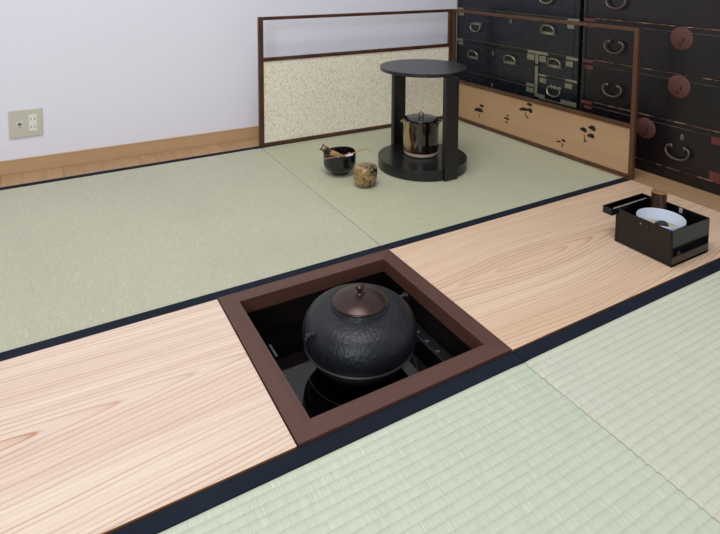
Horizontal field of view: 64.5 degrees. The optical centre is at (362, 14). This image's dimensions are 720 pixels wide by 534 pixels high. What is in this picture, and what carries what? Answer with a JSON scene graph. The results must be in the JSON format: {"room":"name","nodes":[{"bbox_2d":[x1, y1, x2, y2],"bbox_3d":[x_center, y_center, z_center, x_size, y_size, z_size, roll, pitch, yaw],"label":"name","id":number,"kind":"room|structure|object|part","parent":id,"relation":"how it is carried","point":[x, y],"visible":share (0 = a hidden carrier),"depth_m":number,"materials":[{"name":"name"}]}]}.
{"room":"japanese tea room","nodes":[
{"label":"japanese tea room","id":0,"kind":"room"},
{"bbox_2d":[0,0,456,160],"bbox_3d":[-0.669,-0.673,2.145,4.000,2.470,0.100,-2,6,-29],"label":"wall","id":1,"kind":"structure","parent":0,"point":[100,73],"depth_m":2.11,"materials":[{"name":"paint"}]},
{"bbox_2d":[8,108,42,138],"bbox_3d":[-1.131,0.368,1.917,0.098,0.094,0.011,-2,6,-29],"label":"wall outlet","id":2,"kind":"object","parent":1,"relation":"attached to","point":[28,122],"visible":1,"depth_m":1.92,"materials":[{"name":"plastic"}]},
{"bbox_2d":[28,114,36,130],"bbox_3d":[-1.112,0.367,1.927,0.025,0.057,0.002,-2,6,-29],"label":"power socket","id":3,"kind":"object","parent":2,"relation":"attached to","point":[32,118],"depth_m":1.93,"materials":[{"name":"white plastic"}]},
{"bbox_2d":[0,126,258,175],"bbox_3d":[-0.757,0.493,2.138,3.750,0.048,0.008,-2,6,-29],"label":"baseboard","id":4,"kind":"structure","parent":1,"relation":"attached to","point":[13,166],"depth_m":2.07,"materials":[{"name":"brown wood"}]},
{"bbox_2d":[0,137,719,211],"bbox_3d":[-0.039,0.790,1.053,3.800,0.350,2.900,-3,6,-30],"label":"floor","id":5,"kind":"structure","parent":0,"point":[698,196],"depth_m":1.94,"materials":[{"name":"brown wood"}]},
{"bbox_2d":[0,299,296,533],"bbox_3d":[-0.807,0.669,0.672,1.399,0.055,0.422,-3,6,-30],"label":"board","id":6,"kind":"object","parent":5,"relation":"on","point":[105,432],"visible":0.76,"depth_m":0.87,"materials":[{"name":"beige wood"}]},
{"bbox_2d":[0,146,385,361],"bbox_3d":[-0.960,0.610,1.364,1.823,0.054,0.930,-3,6,-30],"label":"mat","id":7,"kind":"object","parent":5,"relation":"on","point":[83,255],"visible":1,"depth_m":1.45,"materials":[{"name":"wicker"}]},
{"bbox_2d":[247,271,471,356],"bbox_3d":[-0.016,0.787,1.137,0.422,0.302,0.422,-3,6,-30],"label":"box","id":8,"kind":"object","parent":5,"relation":"on","point":[290,311],"visible":0.02,"depth_m":1.26,"materials":[{"name":"black wood"}]},
{"bbox_2d":[259,319,452,417],"bbox_3d":[-0.016,0.732,1.132,0.386,0.071,0.386,-3,6,-30],"label":"hearth","id":9,"kind":"object","parent":8,"relation":"on","point":[317,394],"visible":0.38,"depth_m":1.13,"materials":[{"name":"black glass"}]},
{"bbox_2d":[302,283,416,387],"bbox_3d":[-0.005,0.614,1.126,0.226,0.168,0.226,0,5,-7],"label":"kettle","id":10,"kind":"object","parent":9,"relation":"on","point":[357,335],"visible":1,"depth_m":1.06,"materials":[{"name":"black metal"}]},
{"bbox_3d":[-0.005,0.555,1.121,0.106,0.017,0.106,-3,6,-30],"label":"lid","id":11,"kind":"part","parent":10,"relation":"part of","materials":[{"name":"brown metal"}]},
{"bbox_3d":[-0.005,0.539,1.119,0.020,0.018,0.020,-3,6,-30],"label":"knob","id":12,"kind":"part","parent":10,"relation":"part of","materials":[{"name":"brown metal"}]},
{"bbox_2d":[218,249,511,448],"bbox_3d":[-0.015,0.620,1.123,0.423,0.030,0.423,-3,6,-30],"label":"surround","id":13,"kind":"object","parent":8,"relation":"on","point":[486,347],"visible":0.86,"depth_m":1.07,"materials":[{"name":"brown wood"}]},
{"bbox_3d":[-0.183,0.627,1.027,0.035,0.030,0.423,-3,6,-30],"label":"frame rail","id":14,"kind":"part","parent":13,"relation":"part of","materials":[{"name":"brown wood"}]},
{"bbox_3d":[-0.111,0.605,1.290,0.423,0.030,0.035,-3,6,-30],"label":"frame rail","id":15,"kind":"part","parent":13,"relation":"part of","materials":[{"name":"brown wood"}]},
{"bbox_3d":[0.081,0.635,0.955,0.423,0.030,0.035,-3,6,-30],"label":"frame rail","id":16,"kind":"part","parent":13,"relation":"part of","materials":[{"name":"brown wood"}]},
{"bbox_3d":[0.153,0.612,1.218,0.035,0.030,0.423,-3,6,-30],"label":"frame rail","id":17,"kind":"part","parent":13,"relation":"part of","materials":[{"name":"brown wood"}]},
{"bbox_2d":[109,352,719,533],"bbox_3d":[-0.282,0.715,0.183,1.823,0.054,0.949,-3,6,-30],"label":"mat","id":18,"kind":"object","parent":5,"relation":"on","point":[493,447],"visible":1,"depth_m":0.78,"materials":[{"name":"wicker"}]},
{"bbox_2d":[261,119,628,249],"bbox_3d":[0.244,0.555,2.050,0.946,0.054,0.930,-3,6,-30],"label":"mat","id":19,"kind":"object","parent":5,"relation":"on","point":[503,176],"visible":0.73,"depth_m":1.83,"materials":[{"name":"wicker"}]},
{"bbox_2d":[323,146,355,175],"bbox_3d":[-0.076,0.500,1.931,0.110,0.075,0.110,-3,6,-30],"label":"bowl","id":20,"kind":"object","parent":19,"relation":"on","point":[339,166],"visible":0.93,"depth_m":1.89,"materials":[{"name":"black ceramic"}]},
{"bbox_2d":[319,144,342,156],"bbox_3d":[-0.103,0.471,1.925,0.084,0.068,0.031,0,5,-4],"label":"whisk","id":21,"kind":"object","parent":20,"relation":"in","point":[323,148],"visible":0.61,"depth_m":1.92,"materials":[{"name":"brown wood"}]},
{"bbox_3d":[-0.123,0.457,1.924,0.043,0.040,0.035,-3,6,-30],"label":"handle","id":22,"kind":"part","parent":21,"relation":"part of","materials":[{"name":"brown wood"}]},
{"bbox_2d":[325,149,369,158],"bbox_3d":[-0.052,0.462,1.889,0.168,0.011,0.016,-2,6,-26],"label":"scoop","id":23,"kind":"object","parent":20,"relation":"on","point":[362,149],"visible":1,"depth_m":1.89,"materials":[{"name":"brown wood"}]},
{"bbox_2d":[353,162,376,186],"bbox_3d":[0.009,0.514,1.826,0.077,0.065,0.077,-3,6,-30],"label":"caddy","id":24,"kind":"object","parent":19,"relation":"on","point":[364,173],"visible":1,"depth_m":1.80,"materials":[{"name":"gold metal"}]},
{"bbox_3d":[0.009,0.490,1.824,0.077,0.017,0.077,-3,6,-30],"label":"lid","id":25,"kind":"part","parent":24,"relation":"part of","materials":[{"name":"gold metal"}]},
{"bbox_2d":[378,59,466,180],"bbox_3d":[0.211,0.356,1.999,0.311,0.352,0.328,-3,6,-30],"label":"display stand","id":26,"kind":"object","parent":19,"relation":"on","point":[449,162],"visible":0.89,"depth_m":1.91,"materials":[{"name":"black wood"}]},
{"bbox_3d":[0.135,0.350,2.132,0.052,0.340,0.020,-3,6,-30],"label":"post","id":27,"kind":"part","parent":26,"relation":"part of","materials":[{"name":"black wood"}]},
{"bbox_2d":[401,112,441,157],"bbox_3d":[0.208,0.420,2.025,0.127,0.151,0.127,-3,6,-30],"label":"jar","id":28,"kind":"object","parent":26,"relation":"on","point":[420,130],"visible":1,"depth_m":1.98,"materials":[{"name":"metal"}]},
{"bbox_3d":[0.208,0.368,2.021,0.122,0.006,0.122,-3,6,-30],"label":"lid","id":29,"kind":"part","parent":28,"relation":"part of","materials":[{"name":"paint"}]},
{"bbox_3d":[0.211,0.514,2.012,0.311,0.034,0.307,-3,6,-30],"label":"board","id":30,"kind":"part","parent":26,"relation":"part of","materials":[{"name":"black wood"}]},
{"bbox_3d":[0.288,0.374,1.866,0.052,0.340,0.020,-3,6,-30],"label":"post","id":31,"kind":"part","parent":26,"relation":"part of","materials":[{"name":"black wood"}]},
{"bbox_2d":[257,9,640,179],"bbox_3d":[0.250,0.278,2.024,0.968,0.502,0.925,-3,6,-30],"label":"folding screen","id":32,"kind":"object","parent":19,"relation":"on","point":[319,95],"visible":0.85,"depth_m":2.29,"materials":[{"name":"brown wood"}]},
{"bbox_3d":[0.004,0.244,2.399,0.915,0.502,0.015,-2,6,-29],"label":"panel frame","id":33,"kind":"part","parent":32,"relation":"part of","materials":[{"name":"brown wood"}]},
{"bbox_3d":[0.006,0.323,2.406,0.882,0.318,0.004,-2,6,-29],"label":"paper panel","id":34,"kind":"part","parent":32,"relation":"part of","materials":[{"name":"beige paper"}]},
{"bbox_3d":[0.653,0.421,2.259,0.004,0.155,0.880,-3,6,-32],"label":"wood panel","id":35,"kind":"part","parent":32,"relation":"part of","materials":[{"name":"brown wood"}]},
{"bbox_3d":[0.655,0.261,2.245,0.015,0.502,0.910,-3,6,-32],"label":"panel frame","id":36,"kind":"part","parent":32,"relation":"part of","materials":[{"name":"brown wood"}]},
{"bbox_2d":[456,0,584,110],"bbox_3d":[0.761,0.087,2.539,0.317,0.800,0.700,-3,6,-31],"label":"chest","id":37,"kind":"object","parent":5,"relation":"on","point":[539,60],"visible":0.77,"depth_m":2.40,"materials":[{"name":"paint"}]},
{"bbox_3d":[0.516,0.190,2.662,0.019,0.042,0.069,-3,6,-31],"label":"handle","id":38,"kind":"part","parent":37,"relation":"part of","materials":[{"name":"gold metal"}]},
{"bbox_3d":[0.524,0.061,2.640,0.019,0.044,0.067,-3,6,-31],"label":"handle","id":39,"kind":"part","parent":37,"relation":"part of","materials":[{"name":"gold metal"}]},
{"bbox_3d":[0.591,0.371,2.580,0.012,0.160,0.474,-3,6,-31],"label":"drawer","id":40,"kind":"part","parent":37,"relation":"part of","materials":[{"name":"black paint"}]},
{"bbox_3d":[0.592,0.216,2.567,0.012,0.136,0.474,-3,6,-31],"label":"drawer","id":41,"kind":"part","parent":37,"relation":"part of","materials":[{"name":"black paint"}]},
{"bbox_3d":[0.637,0.197,2.465,0.019,0.042,0.069,-3,6,-31],"label":"handle","id":42,"kind":"part","parent":37,"relation":"part of","materials":[{"name":"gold metal"}]},
{"bbox_3d":[0.642,0.077,2.473,0.012,0.122,0.665,-3,6,-31],"label":"drawer","id":43,"kind":"part","parent":37,"relation":"part of","materials":[{"name":"black paint"}]},
{"bbox_3d":[0.643,-0.077,2.459,0.012,0.136,0.665,-3,6,-31],"label":"drawer","id":44,"kind":"part","parent":37,"relation":"part of","materials":[{"name":"black paint"}]},
{"bbox_3d":[0.699,0.317,2.385,0.004,0.019,0.038,-3,6,-31],"label":"corner plate","id":45,"kind":"part","parent":37,"relation":"part of","materials":[{"name":"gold metal"}]},
{"bbox_3d":[0.700,0.178,2.373,0.004,0.024,0.038,-3,6,-31],"label":"corner plate","id":46,"kind":"part","parent":37,"relation":"part of","materials":[{"name":"gold metal"}]},
{"bbox_3d":[0.717,0.253,2.352,0.004,0.080,0.015,-3,6,-31],"label":"post plate","id":47,"kind":"part","parent":37,"relation":"part of","materials":[{"name":"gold metal"}]},
{"bbox_3d":[0.719,0.159,2.341,0.004,0.012,0.106,-3,6,-31],"label":"corner plate","id":48,"kind":"part","parent":37,"relation":"part of","materials":[{"name":"gold metal"}]},
{"bbox_3d":[0.727,0.335,2.342,0.004,0.013,0.053,-3,6,-31],"label":"corner plate","id":49,"kind":"part","parent":37,"relation":"part of","materials":[{"name":"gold metal"}]},
{"bbox_3d":[0.733,0.183,2.320,0.004,0.024,0.032,-3,6,-31],"label":"corner plate","id":50,"kind":"part","parent":37,"relation":"part of","materials":[{"name":"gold metal"}]},
{"bbox_3d":[0.742,0.063,2.282,0.019,0.042,0.069,-3,6,-31],"label":"handle","id":51,"kind":"part","parent":37,"relation":"part of","materials":[{"name":"gold metal"}]},
{"bbox_3d":[0.761,0.308,2.270,0.019,0.044,0.067,-3,6,-31],"label":"handle","id":52,"kind":"part","parent":37,"relation":"part of","materials":[{"name":"gold metal"}]},
{"bbox_3d":[0.760,0.195,2.261,0.019,0.041,0.067,-3,6,-31],"label":"handle","id":53,"kind":"part","parent":37,"relation":"part of","materials":[{"name":"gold metal"}]},
{"bbox_3d":[0.772,0.297,2.277,0.012,0.074,0.164,-3,6,-31],"label":"drawer","id":54,"kind":"part","parent":37,"relation":"part of","materials":[{"name":"black paint"}]},
{"bbox_3d":[0.772,0.211,2.270,0.012,0.074,0.164,-3,6,-31],"label":"drawer","id":55,"kind":"part","parent":37,"relation":"part of","materials":[{"name":"black paint"}]},
{"bbox_3d":[0.801,0.348,2.220,0.004,0.017,0.074,-3,6,-31],"label":"corner plate","id":56,"kind":"part","parent":37,"relation":"part of","materials":[{"name":"gold metal"}]},
{"bbox_3d":[0.800,0.280,2.216,0.004,0.020,0.033,-3,6,-31],"label":"corner plate","id":57,"kind":"part","parent":37,"relation":"part of","materials":[{"name":"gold metal"}]},
{"bbox_3d":[0.801,0.194,2.209,0.004,0.020,0.033,-3,6,-31],"label":"corner plate","id":58,"kind":"part","parent":37,"relation":"part of","materials":[{"name":"gold metal"}]},
{"bbox_3d":[0.802,0.049,2.195,0.004,0.016,0.032,-3,6,-31],"label":"corner plate","id":59,"kind":"part","parent":37,"relation":"part of","materials":[{"name":"gold metal"}]},
{"bbox_3d":[0.807,0.259,2.204,0.004,0.010,0.055,-3,6,-31],"label":"corner plate","id":60,"kind":"part","parent":37,"relation":"part of","materials":[{"name":"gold metal"}]},
{"bbox_3d":[0.807,0.172,2.196,0.004,0.012,0.054,-3,6,-31],"label":"corner plate","id":61,"kind":"part","parent":37,"relation":"part of","materials":[{"name":"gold metal"}]},
{"bbox_2d":[390,180,719,351],"bbox_3d":[0.579,0.607,1.462,0.943,0.055,0.422,-3,6,-30],"label":"board","id":62,"kind":"object","parent":5,"relation":"on","point":[529,276],"visible":0.61,"depth_m":1.34,"materials":[{"name":"beige wood"}]},
{"bbox_2d":[603,193,709,267],"bbox_3d":[0.734,0.537,1.435,0.166,0.089,0.178,-3,6,-30],"label":"box","id":63,"kind":"object","parent":62,"relation":"on","point":[668,247],"visible":0.94,"depth_m":1.39,"materials":[{"name":"black paint"}]},
{"bbox_2d":[603,193,650,215],"bbox_3d":[0.695,0.498,1.497,0.162,0.018,0.027,-3,6,-30],"label":"tray","id":64,"kind":"object","parent":63,"relation":"on","point":[632,204],"depth_m":1.49,"materials":[{"name":"black paint"}]},
{"bbox_2d":[651,188,667,209],"bbox_3d":[0.771,0.515,1.488,0.038,0.111,0.038,-3,6,-30],"label":"tube","id":65,"kind":"object","parent":63,"relation":"in","point":[658,196],"visible":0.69,"depth_m":1.47,"materials":[{"name":"brown wood"}]},
{"bbox_2d":[636,208,686,230],"bbox_3d":[0.743,0.540,1.422,0.111,0.071,0.111,-3,6,-30],"label":"bowl","id":66,"kind":"object","parent":63,"relation":"in","point":[668,216],"visible":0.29,"depth_m":1.46,"materials":[{"name":"white ceramic"}]},
{"bbox_2d":[647,219,676,226],"bbox_3d":[0.743,0.543,1.422,0.093,0.022,0.093,-3,6,-30],"label":"bed","id":67,"kind":"object","parent":66,"relation":"in","point":[650,220],"visible":0.06,"depth_m":1.45,"materials":[{"name":"beige sand"}]},
{"bbox_2d":[655,220,668,226],"bbox_3d":[0.756,0.532,1.437,0.040,0.014,0.031,-3,6,-30],"label":"charcoal","id":68,"kind":"object","parent":67,"relation":"on","point":[660,222],"visible":0.57,"depth_m":1.43},
{"bbox_2d":[513,259,719,522],"bbox_3d":[0.921,0.661,0.869,0.946,0.054,0.949,-3,6,-30],"label":"mat","id":69,"kind":"object","parent":5,"relation":"on","point":[645,368],"visible":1,"depth_m":0.99,"materials":[{"name":"wicker"}]},
{"bbox_2d":[580,0,719,195],"bbox_3d":[1.145,0.128,1.909,0.318,0.831,0.743,-3,6,-31],"label":"chest","id":70,"kind":"object","parent":5,"relation":"on","point":[678,130],"visible":0.8,"depth_m":1.89,"materials":[{"name":"paint"}]},
{"bbox_3d":[0.844,0.333,2.150,0.004,0.012,0.050,-3,6,-31],"label":"corner plate","id":71,"kind":"part","parent":70,"relation":"part of","materials":[{"name":"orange metal"}]},
{"bbox_3d":[0.844,0.175,2.136,0.004,0.012,0.050,-3,6,-31],"label":"corner plate","id":72,"kind":"part","parent":70,"relation":"part of","materials":[{"name":"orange metal"}]},
{"bbox_3d":[0.847,0.199,2.133,0.004,0.016,0.034,-3,6,-31],"label":"corner plate","id":73,"kind":"part","parent":70,"relation":"part of","materials":[{"name":"red metal"}]},
{"bbox_3d":[0.845,0.021,2.122,0.004,0.012,0.050,-3,6,-31],"label":"corner plate","id":74,"kind":"part","parent":70,"relation":"part of","materials":[{"name":"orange metal"}]},
{"bbox_3d":[0.895,0.274,2.045,0.020,0.049,0.080,-3,6,-31],"label":"handle","id":75,"kind":"part","parent":70,"relation":"part of","materials":[{"name":"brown metal"}]},
{"bbox_3d":[0.896,0.118,2.031,0.020,0.049,0.080,-3,6,-31],"label":"handle","id":76,"kind":"part","parent":70,"relation":"part of","materials":[{"name":"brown metal"}]},
{"bbox_3d":[0.897,-0.040,2.017,0.020,0.049,0.080,-3,6,-31],"label":"handle","id":77,"kind":"part","parent":70,"relation":"part of","materials":[{"name":"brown metal"}]},
{"bbox_3d":[0.967,0.390,1.949,0.005,0.071,0.071,-3,6,-31],"label":"lock plate","id":78,"kind":"part","parent":70,"relation":"part of","materials":[{"name":"red metal"}]},
{"bbox_3d":[1.030,0.283,1.852,0.012,0.135,0.714,-3,6,-31],"label":"drawer","id":79,"kind":"part","parent":70,"relation":"part of","materials":[{"name":"brown paint"}]},
{"bbox_3d":[0.976,0.431,1.953,0.012,0.139,0.508,-3,6,-31],"label":"drawer","id":80,"kind":"part","parent":70,"relation":"part of","materials":[{"name":"brown paint"}]},
{"bbox_3d":[1.030,0.126,1.838,0.012,0.134,0.714,-3,6,-31],"label":"drawer","id":81,"kind":"part","parent":70,"relation":"part of","materials":[{"name":"brown paint"}]},
{"bbox_3d":[1.031,-0.030,1.825,0.012,0.138,0.714,-3,6,-31],"label":"drawer","id":82,"kind":"part","parent":70,"relation":"part of","materials":[{"name":"brown paint"}]},
{"bbox_3d":[1.022,0.450,1.851,0.020,0.050,0.082,-3,6,-31],"label":"handle","id":83,"kind":"part","parent":70,"relation":"part of","materials":[{"name":"brown metal"}]},
{"bbox_3d":[1.023,0.234,1.844,0.005,0.074,0.074,-3,6,-31],"label":"lock plate","id":84,"kind":"part","parent":70,"relation":"part of","materials":[{"name":"orange metal"}]},
{"bbox_3d":[1.024,0.078,1.831,0.005,0.074,0.074,-3,6,-31],"label":"lock plate","id":85,"kind":"part","parent":70,"relation":"part of","materials":[{"name":"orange metal"}]},
{"bbox_3d":[1.090,0.503,1.757,0.004,0.029,0.043,-3,6,-31],"label":"corner plate","id":86,"kind":"part","parent":70,"relation":"part of","materials":[{"name":"red metal"}]},
{"bbox_3d":[1.091,0.391,1.747,0.004,0.022,0.043,-3,6,-31],"label":"corner plate","id":87,"kind":"part","parent":70,"relation":"part of","materials":[{"name":"red metal"}]}
]}

